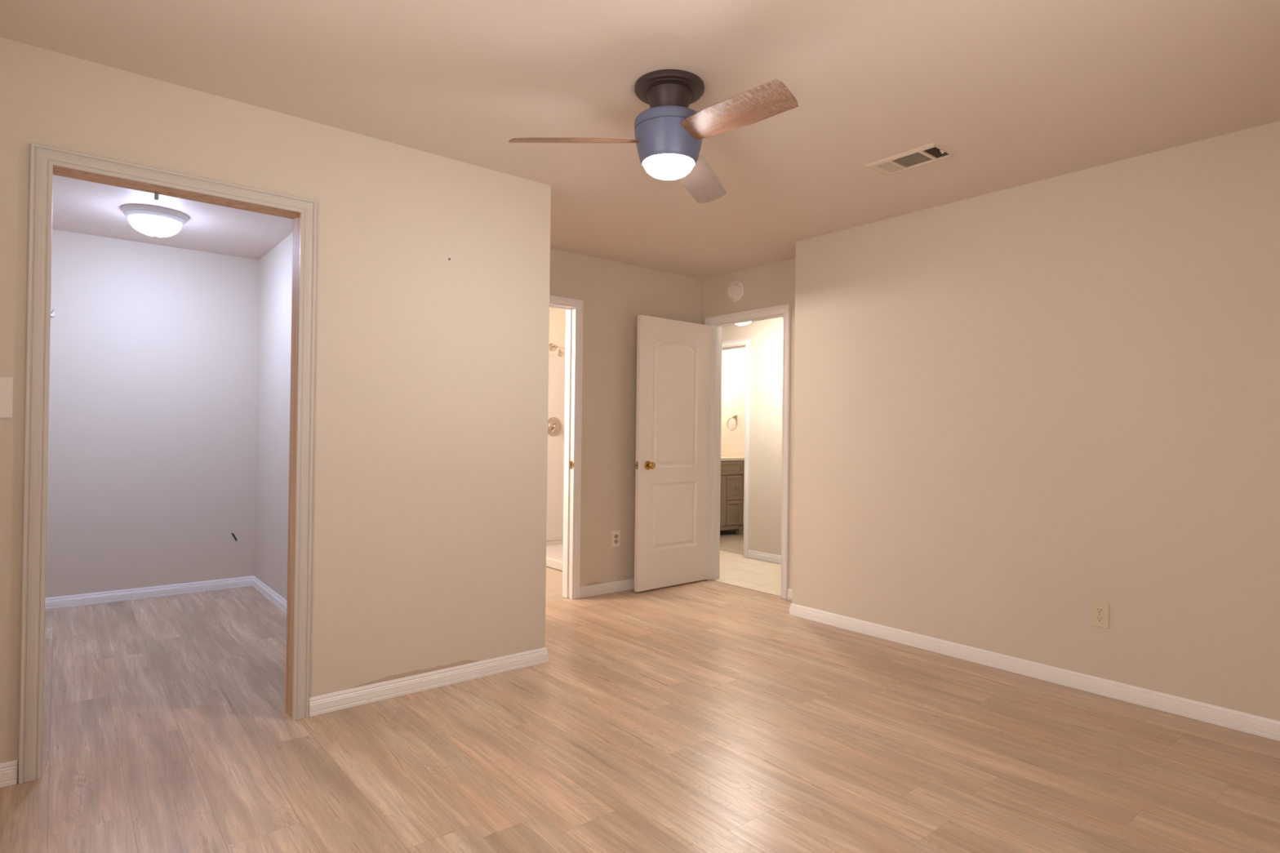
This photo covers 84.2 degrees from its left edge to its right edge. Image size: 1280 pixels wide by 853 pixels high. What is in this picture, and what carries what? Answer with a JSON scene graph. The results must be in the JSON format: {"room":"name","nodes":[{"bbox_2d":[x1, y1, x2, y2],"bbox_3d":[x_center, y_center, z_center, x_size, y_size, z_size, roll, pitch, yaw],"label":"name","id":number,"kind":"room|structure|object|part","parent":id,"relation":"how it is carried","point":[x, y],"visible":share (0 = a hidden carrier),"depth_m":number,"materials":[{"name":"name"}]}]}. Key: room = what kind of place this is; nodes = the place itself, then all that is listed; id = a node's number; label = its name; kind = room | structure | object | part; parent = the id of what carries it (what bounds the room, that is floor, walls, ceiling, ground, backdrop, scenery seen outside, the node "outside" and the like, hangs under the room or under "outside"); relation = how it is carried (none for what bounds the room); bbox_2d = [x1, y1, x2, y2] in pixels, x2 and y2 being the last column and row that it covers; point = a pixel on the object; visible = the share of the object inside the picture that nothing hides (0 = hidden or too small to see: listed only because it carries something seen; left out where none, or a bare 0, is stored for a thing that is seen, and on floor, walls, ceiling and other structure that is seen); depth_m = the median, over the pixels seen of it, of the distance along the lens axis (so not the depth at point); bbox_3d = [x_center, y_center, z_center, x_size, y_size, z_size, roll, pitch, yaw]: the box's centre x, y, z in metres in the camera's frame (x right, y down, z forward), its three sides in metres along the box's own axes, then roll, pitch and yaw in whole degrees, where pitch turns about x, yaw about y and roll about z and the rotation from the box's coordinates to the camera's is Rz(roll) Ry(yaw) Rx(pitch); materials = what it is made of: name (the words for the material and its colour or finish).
{"room":"empty bedroom","nodes":[
{"label":"empty bedroom","id":0,"kind":"room"},
{"bbox_2d":[44,229,259,598],"bbox_3d":[-3.503,-0.042,4.857,1.546,2.440,0.115,1,-1,-39],"label":"wall","id":1,"kind":"structure","parent":0,"point":[152,457],"depth_m":4.88,"materials":[{"name":"beige paint"}]},
{"bbox_2d":[50,310,54,316],"bbox_3d":[-3.770,-0.727,4.541,0.028,0.042,0.032,1,-1,-39],"label":"clip","id":2,"kind":"object","parent":1,"relation":"attached to","point":[52,313],"visible":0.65,"depth_m":4.54,"materials":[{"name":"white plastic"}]},
{"bbox_2d":[44,575,253,609],"bbox_3d":[-3.476,1.141,4.797,1.546,0.074,0.012,1,-1,-39],"label":"baseboard","id":3,"kind":"structure","parent":1,"relation":"attached to","point":[63,602],"depth_m":4.86,"materials":[{"name":"white paint"}]},
{"bbox_2d":[253,231,293,600],"bbox_3d":[-2.089,-0.029,4.443,0.115,2.440,3.080,1,-1,-39],"label":"wall","id":4,"kind":"structure","parent":0,"point":[275,268],"depth_m":4.88,"materials":[{"name":"beige paint"}]},
{"bbox_2d":[252,576,287,613],"bbox_3d":[-2.032,1.152,4.245,0.012,0.074,2.699,1,-1,-39],"label":"baseboard","id":5,"kind":"structure","parent":4,"relation":"attached to","point":[259,585],"depth_m":4.84,"materials":[{"name":"white paint"}]},
{"bbox_2d":[0,36,551,782],"bbox_3d":[-1.450,-0.035,2.901,2.438,2.440,0.115,1,-1,-39],"label":"wall","id":6,"kind":"structure","parent":0,"point":[431,384],"depth_m":3.08,"materials":[{"name":"beige paint"}]},
{"bbox_2d":[0,377,13,418],"bbox_3d":[-2.099,-0.094,2.283,0.116,0.136,0.016,1,-1,-39],"label":"light switch","id":7,"kind":"object","parent":6,"relation":"attached to","point":[6,383],"visible":1,"depth_m":2.31,"materials":[{"name":"white plastic"}]},
{"bbox_2d":[0,760,17,787],"bbox_3d":[-2.206,1.132,2.198,0.412,0.074,0.012,1,-1,-39],"label":"baseboard","id":8,"kind":"structure","parent":6,"relation":"attached to","point":[8,771],"depth_m":2.31,"materials":[{"name":"white paint"}]},
{"bbox_2d":[154,191,158,199],"bbox_3d":[-1.813,-0.864,2.658,0.012,0.025,0.018,1,-1,-39],"label":"guide","id":9,"kind":"object","parent":6,"relation":"attached to","point":[156,194],"visible":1,"depth_m":2.65,"materials":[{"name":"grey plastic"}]},
{"bbox_2d":[18,142,316,784],"bbox_3d":[-1.723,0.123,2.664,0.889,2.111,0.134,1,-1,-39],"label":"door frame","id":10,"kind":"structure","parent":6,"relation":"attached to","point":[46,162],"depth_m":2.51,"materials":[{"name":"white wood"}]},
{"bbox_3d":[-2.008,0.117,2.356,0.057,2.111,0.019,1,-1,-39],"label":"casing","id":11,"kind":"part","parent":10,"relation":"part of","materials":[{"name":"beige wood"}]},
{"bbox_3d":[-1.674,-0.904,2.629,0.889,0.057,0.019,1,-1,-39],"label":"head casing","id":12,"kind":"part","parent":10,"relation":"part of","materials":[{"name":"beige wood"}]},
{"bbox_3d":[-1.365,0.130,2.884,0.057,2.111,0.019,1,-1,-39],"label":"casing","id":13,"kind":"part","parent":10,"relation":"part of","materials":[{"name":"beige wood"}]},
{"bbox_2d":[308,647,548,716],"bbox_3d":[-1.244,1.156,3.664,1.142,0.074,1.058,1,-1,-39],"label":"baseboard","id":14,"kind":"structure","parent":6,"relation":"attached to","point":[345,699],"depth_m":3.19,"materials":[{"name":"white paint"}]},
{"bbox_2d":[548,307,565,358],"bbox_3d":[-1.828,-0.008,6.414,2.790,2.440,0.115,1,-1,-39],"label":"wall","id":15,"kind":"structure","parent":0,"point":[557,317],"depth_m":7.15,"materials":[{"name":"beige paint"}]},
{"bbox_2d":[546,356,565,541],"bbox_3d":[-0.450,0.222,6.332,0.755,1.839,1.759,1,-1,-39],"label":"shower surround","id":16,"kind":"object","parent":15,"relation":"attached to","point":[556,408],"visible":0.02,"depth_m":7.12,"materials":[{"name":"white plastic"}]},
{"bbox_2d":[547,417,561,435],"bbox_3d":[-0.847,0.001,7.077,0.188,0.188,0.064,1,-1,-39],"label":"shower valve","id":17,"kind":"object","parent":16,"relation":"attached to","point":[554,425],"visible":0.96,"depth_m":7.08,"materials":[{"name":"silver metal"}]},
{"bbox_3d":[-0.848,0.018,7.060,0.079,0.090,0.040,1,-1,-39],"label":"lever handle","id":18,"kind":"part","parent":17,"relation":"part of","materials":[{"name":"silver metal"}]},
{"bbox_2d":[548,342,564,356],"bbox_3d":[-0.823,-0.764,7.039,0.080,0.145,0.191,1,-1,-39],"label":"shower head","id":19,"kind":"object","parent":15,"relation":"attached to","point":[552,347],"visible":1,"depth_m":7.08,"materials":[{"name":"silver metal"}]},
{"bbox_2d":[549,248,701,586],"bbox_3d":[-0.408,-0.003,5.127,2.228,2.440,0.115,1,-1,-39],"label":"wall","id":20,"kind":"structure","parent":0,"point":[613,294],"depth_m":5.21,"materials":[{"name":"beige paint"}]},
{"bbox_2d":[549,295,582,599],"bbox_3d":[-0.795,0.153,4.796,0.874,2.111,0.134,1,-1,-39],"label":"door frame","id":21,"kind":"structure","parent":20,"relation":"attached to","point":[573,308],"depth_m":5.01,"materials":[{"name":"white paint"}]},
{"bbox_3d":[-0.747,-0.874,4.761,0.874,0.057,0.019,1,-1,-39],"label":"head casing","id":22,"kind":"part","parent":21,"relation":"part of","materials":[{"name":"white paint"}]},
{"bbox_3d":[-0.443,0.159,5.011,0.057,2.111,0.019,1,-1,-39],"label":"casing","id":23,"kind":"part","parent":21,"relation":"part of","materials":[{"name":"white paint"}]},
{"bbox_2d":[579,578,634,598],"bbox_3d":[0.024,1.187,5.399,1.180,0.074,0.012,1,-1,-39],"label":"baseboard","id":24,"kind":"structure","parent":20,"relation":"attached to","point":[621,585],"depth_m":5.17,"materials":[{"name":"white paint"}]},
{"bbox_2d":[611,530,620,547],"bbox_3d":[-0.177,0.831,5.236,0.076,0.120,0.008,1,-1,-39],"label":"wall outlet","id":25,"kind":"object","parent":20,"relation":"attached to","point":[615,534],"visible":1,"depth_m":5.23,"materials":[{"name":"white plastic"}]},
{"bbox_2d":[0,530,1279,852],"bbox_3d":[0.387,1.246,4.028,6.975,0.060,7.065,1,-1,-39],"label":"floor","id":26,"kind":"structure","parent":0,"point":[704,716],"depth_m":2.62,"materials":[{"name":"laminate"}]},
{"bbox_2d":[546,539,563,571],"bbox_3d":[-0.459,1.185,6.325,0.750,0.085,1.759,1,-1,-39],"label":"shower tray","id":27,"kind":"object","parent":26,"relation":"on","point":[554,548],"visible":0.03,"depth_m":6.56,"materials":[{"name":"white plastic"}]},
{"bbox_2d":[720,456,744,534],"bbox_3d":[0.763,0.766,8.268,0.795,0.985,0.565,1,-1,-39],"label":"bathroom vanity","id":28,"kind":"object","parent":26,"relation":"on","point":[731,468],"visible":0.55,"depth_m":8.20,"materials":[{"name":"beige paint"}]},
{"bbox_3d":[0.802,0.849,7.987,0.470,0.579,0.020,1,-1,-39],"label":"cabinet door","id":29,"kind":"part","parent":28,"relation":"part of","materials":[{"name":"beige paint"}]},
{"bbox_3d":[0.902,1.166,8.082,0.629,0.046,0.018,1,-1,-39],"label":"rail","id":30,"kind":"part","parent":28,"relation":"part of","materials":[{"name":"beige paint"}]},
{"bbox_2d":[720,456,744,461],"bbox_3d":[0.762,0.333,8.279,0.795,0.120,0.546,1,-1,-39],"label":"countertop","id":31,"kind":"structure","parent":28,"relation":"on","point":[722,458],"depth_m":8.21,"materials":[{"name":"beige stone"}]},
{"bbox_3d":[1.094,1.001,8.227,0.274,0.287,0.020,1,-1,-39],"label":"drawer","id":32,"kind":"part","parent":28,"relation":"part of","materials":[{"name":"beige paint"}]},
{"bbox_3d":[1.097,0.708,8.229,0.274,0.285,0.020,1,-1,-39],"label":"drawer","id":33,"kind":"part","parent":28,"relation":"part of","materials":[{"name":"beige paint"}]},
{"bbox_3d":[1.162,1.216,8.311,0.064,0.094,0.060,1,-1,-39],"label":"leg","id":34,"kind":"part","parent":28,"relation":"part of","materials":[{"name":"beige paint"}]},
{"bbox_2d":[710,579,780,596],"bbox_3d":[0.800,1.234,5.412,0.008,0.002,0.740,1,-1,-39],"label":"threshold","id":35,"kind":"object","parent":26,"relation":"on","point":[710,580],"visible":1,"depth_m":5.39,"materials":[{"name":"beige wood"}]},
{"bbox_2d":[0,0,1279,279],"bbox_3d":[0.410,-1.263,4.058,6.975,0.080,7.085,1,-1,-39],"label":"ceiling","id":36,"kind":"structure","parent":0,"point":[1022,91],"depth_m":2.57,"materials":[{"name":"paint"}]},
{"bbox_2d":[120,204,188,238],"bbox_3d":[-2.861,-1.185,4.184,0.332,0.150,0.332,1,-1,-39],"label":"flush light","id":37,"kind":"object","parent":36,"relation":"attached to","point":[155,221],"visible":1,"depth_m":4.09,"materials":[{"name":"white glass"}]},
{"bbox_3d":[-2.862,-1.173,4.184,0.260,0.094,0.260,1,-1,-39],"label":"lamp shade","id":38,"kind":"part","parent":37,"relation":"part of","materials":[{"name":"white glass"}]},
{"bbox_2d":[508,69,798,203],"bbox_3d":[0.188,-1.073,2.508,1.031,0.332,0.927,1,-1,-39],"label":"ceiling fan","id":39,"kind":"object","parent":36,"relation":"hanging from","point":[669,134],"visible":1,"depth_m":2.48,"materials":[{"name":"brown metal"}]},
{"bbox_3d":[-0.224,-1.026,2.540,0.488,0.068,0.130,1,-1,-8],"label":"blade","id":40,"kind":"part","parent":39,"relation":"part of","materials":[{"name":"brown wood"}]},
{"bbox_3d":[0.104,-0.935,2.583,0.180,0.055,0.180,1,-1,-39],"label":"lamp glass","id":41,"kind":"part","parent":39,"relation":"part of","materials":[{"name":"white glass"}]},
{"bbox_3d":[0.232,-1.018,2.890,0.130,0.068,0.488,0,-1,22],"label":"blade","id":42,"kind":"part","parent":39,"relation":"part of","materials":[{"name":"brown wood"}]},
{"bbox_3d":[0.307,-1.022,2.320,0.130,0.068,0.488,1,-1,-38],"label":"blade","id":43,"kind":"part","parent":39,"relation":"part of","materials":[{"name":"brown wood"}]},
{"bbox_2d":[736,321,751,324],"bbox_3d":[0.858,-1.030,5.993,0.244,0.342,0.244,1,-1,-39],"label":"hall ceiling light","id":44,"kind":"object","parent":36,"relation":"attached to","point":[744,323],"visible":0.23,"depth_m":5.97,"materials":[{"name":"white glass"}]},
{"bbox_2d":[864,142,957,175],"bbox_3d":[1.236,-1.210,3.244,0.201,0.021,0.345,1,-1,-39],"label":"ceiling vent","id":45,"kind":"object","parent":36,"relation":"in","point":[934,152],"visible":1,"depth_m":3.23,"materials":[{"name":"white metal"}]},
{"bbox_2d":[720,347,745,533],"bbox_3d":[1.508,0.046,8.097,0.115,2.440,2.005,1,-1,-39],"label":"wall","id":46,"kind":"structure","parent":0,"point":[733,361],"depth_m":8.49,"materials":[{"name":"beige paint"}]},
{"bbox_2d":[727,415,737,430],"bbox_3d":[1.111,-0.043,8.444,0.060,0.184,0.154,1,-1,-39],"label":"towel ring","id":47,"kind":"object","parent":46,"relation":"attached to","point":[735,417],"visible":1,"depth_m":8.43,"materials":[{"name":"silver metal"}]},
{"bbox_2d":[701,257,795,589],"bbox_3d":[0.280,0.014,6.135,0.115,2.440,3.472,1,-1,-39],"label":"wall","id":48,"kind":"structure","parent":0,"point":[772,284],"depth_m":5.26,"materials":[{"name":"beige paint"}]},
{"bbox_2d":[634,315,711,591],"bbox_3d":[0.268,0.201,5.446,0.772,2.032,0.159,1,-1,-39],"label":"door","id":49,"kind":"structure","parent":48,"relation":"in","point":[673,403],"depth_m":5.41,"materials":[{"name":"white paint"}]},
{"bbox_3d":[0.082,0.287,5.222,0.055,0.055,0.049,1,-1,-39],"label":"knob","id":50,"kind":"part","parent":49,"relation":"part of","materials":[{"name":"gold metal"}]},
{"bbox_2d":[727,280,743,302],"bbox_3d":[0.728,-1.049,5.484,0.048,0.161,0.161,1,-1,-39],"label":"smoke detector","id":51,"kind":"object","parent":48,"relation":"attached to","point":[735,290],"visible":1,"depth_m":5.46,"materials":[{"name":"white plastic"}]},
{"bbox_2d":[704,303,790,599],"bbox_3d":[0.843,0.178,5.446,0.154,2.111,0.854,1,-1,-39],"label":"door frame","id":52,"kind":"structure","parent":48,"relation":"attached to","point":[716,322],"depth_m":5.69,"materials":[{"name":"white paint"}]},
{"bbox_3d":[0.537,0.177,5.711,0.019,2.111,0.057,1,-1,-39],"label":"casing","id":53,"kind":"part","parent":52,"relation":"part of","materials":[{"name":"white paint"}]},
{"bbox_3d":[0.642,0.179,5.797,0.019,2.111,0.057,1,-1,-39],"label":"casing","id":54,"kind":"part","parent":52,"relation":"part of","materials":[{"name":"white paint"}]},
{"bbox_3d":[0.802,-0.850,5.412,0.019,0.057,0.854,1,-1,-39],"label":"head casing","id":55,"kind":"part","parent":52,"relation":"part of","materials":[{"name":"white paint"}]},
{"bbox_3d":[1.043,0.177,5.095,0.019,2.111,0.057,1,-1,-39],"label":"casing","id":56,"kind":"part","parent":52,"relation":"part of","materials":[{"name":"white paint"}]},
{"bbox_2d":[721,316,783,555],"bbox_3d":[1.354,0.029,6.480,0.115,2.440,4.300,1,-1,-39],"label":"wall","id":57,"kind":"structure","parent":0,"point":[766,335],"depth_m":6.61,"materials":[{"name":"beige paint"}]},
{"bbox_2d":[721,338,751,557],"bbox_3d":[0.813,0.205,7.136,0.154,2.086,0.874,1,-1,-39],"label":"door frame","id":58,"kind":"structure","parent":57,"relation":"attached to","point":[745,343],"depth_m":6.77,"materials":[{"name":"white paint"}]},
{"bbox_3d":[0.772,-0.810,7.102,0.019,0.057,0.874,1,-1,-39],"label":"head casing","id":59,"kind":"part","parent":58,"relation":"part of","materials":[{"name":"white paint"}]},
{"bbox_3d":[1.020,0.204,6.777,0.019,2.086,0.057,1,-1,-39],"label":"casing","id":60,"kind":"part","parent":58,"relation":"part of","materials":[{"name":"white paint"}]},
{"bbox_2d":[747,549,781,564],"bbox_3d":[1.843,1.211,5.756,0.012,0.074,2.559,1,-1,-39],"label":"baseboard","id":61,"kind":"structure","parent":57,"relation":"attached to","point":[757,555],"depth_m":6.58,"materials":[{"name":"white paint"}]},
{"bbox_2d":[791,120,1279,721],"bbox_3d":[2.243,0.012,3.389,0.335,2.440,3.493,1,-1,-39],"label":"wall","id":62,"kind":"structure","parent":0,"point":[1017,409],"depth_m":3.38,"materials":[{"name":"beige paint"}]},
{"bbox_2d":[786,588,1279,741],"bbox_3d":[2.129,1.194,3.490,0.348,0.074,3.794,1,-1,-39],"label":"baseboard","id":63,"kind":"structure","parent":62,"relation":"attached to","point":[1261,726],"depth_m":3.36,"materials":[{"name":"white paint"}]},
{"bbox_2d":[1090,600,1109,629],"bbox_3d":[2.113,0.865,3.256,0.008,0.120,0.076,1,-1,-39],"label":"wall outlet","id":64,"kind":"object","parent":62,"relation":"attached to","point":[1100,611],"visible":1,"depth_m":3.25,"materials":[{"name":"beige plastic"}]},
{"bbox_2d":[1095,615,1103,622],"bbox_3d":[2.111,0.884,3.255,0.002,0.027,0.034,1,-1,-39],"label":"receptacle","id":65,"kind":"object","parent":64,"relation":"attached to","point":[1098,618],"depth_m":3.25,"materials":[{"name":"beige plastic"}]},
{"bbox_2d":[1095,607,1103,613],"bbox_3d":[2.111,0.845,3.255,0.002,0.027,0.034,1,-1,-39],"label":"receptacle","id":66,"kind":"object","parent":64,"relation":"attached to","point":[1098,610],"depth_m":3.25,"materials":[{"name":"beige plastic"}]}
]}

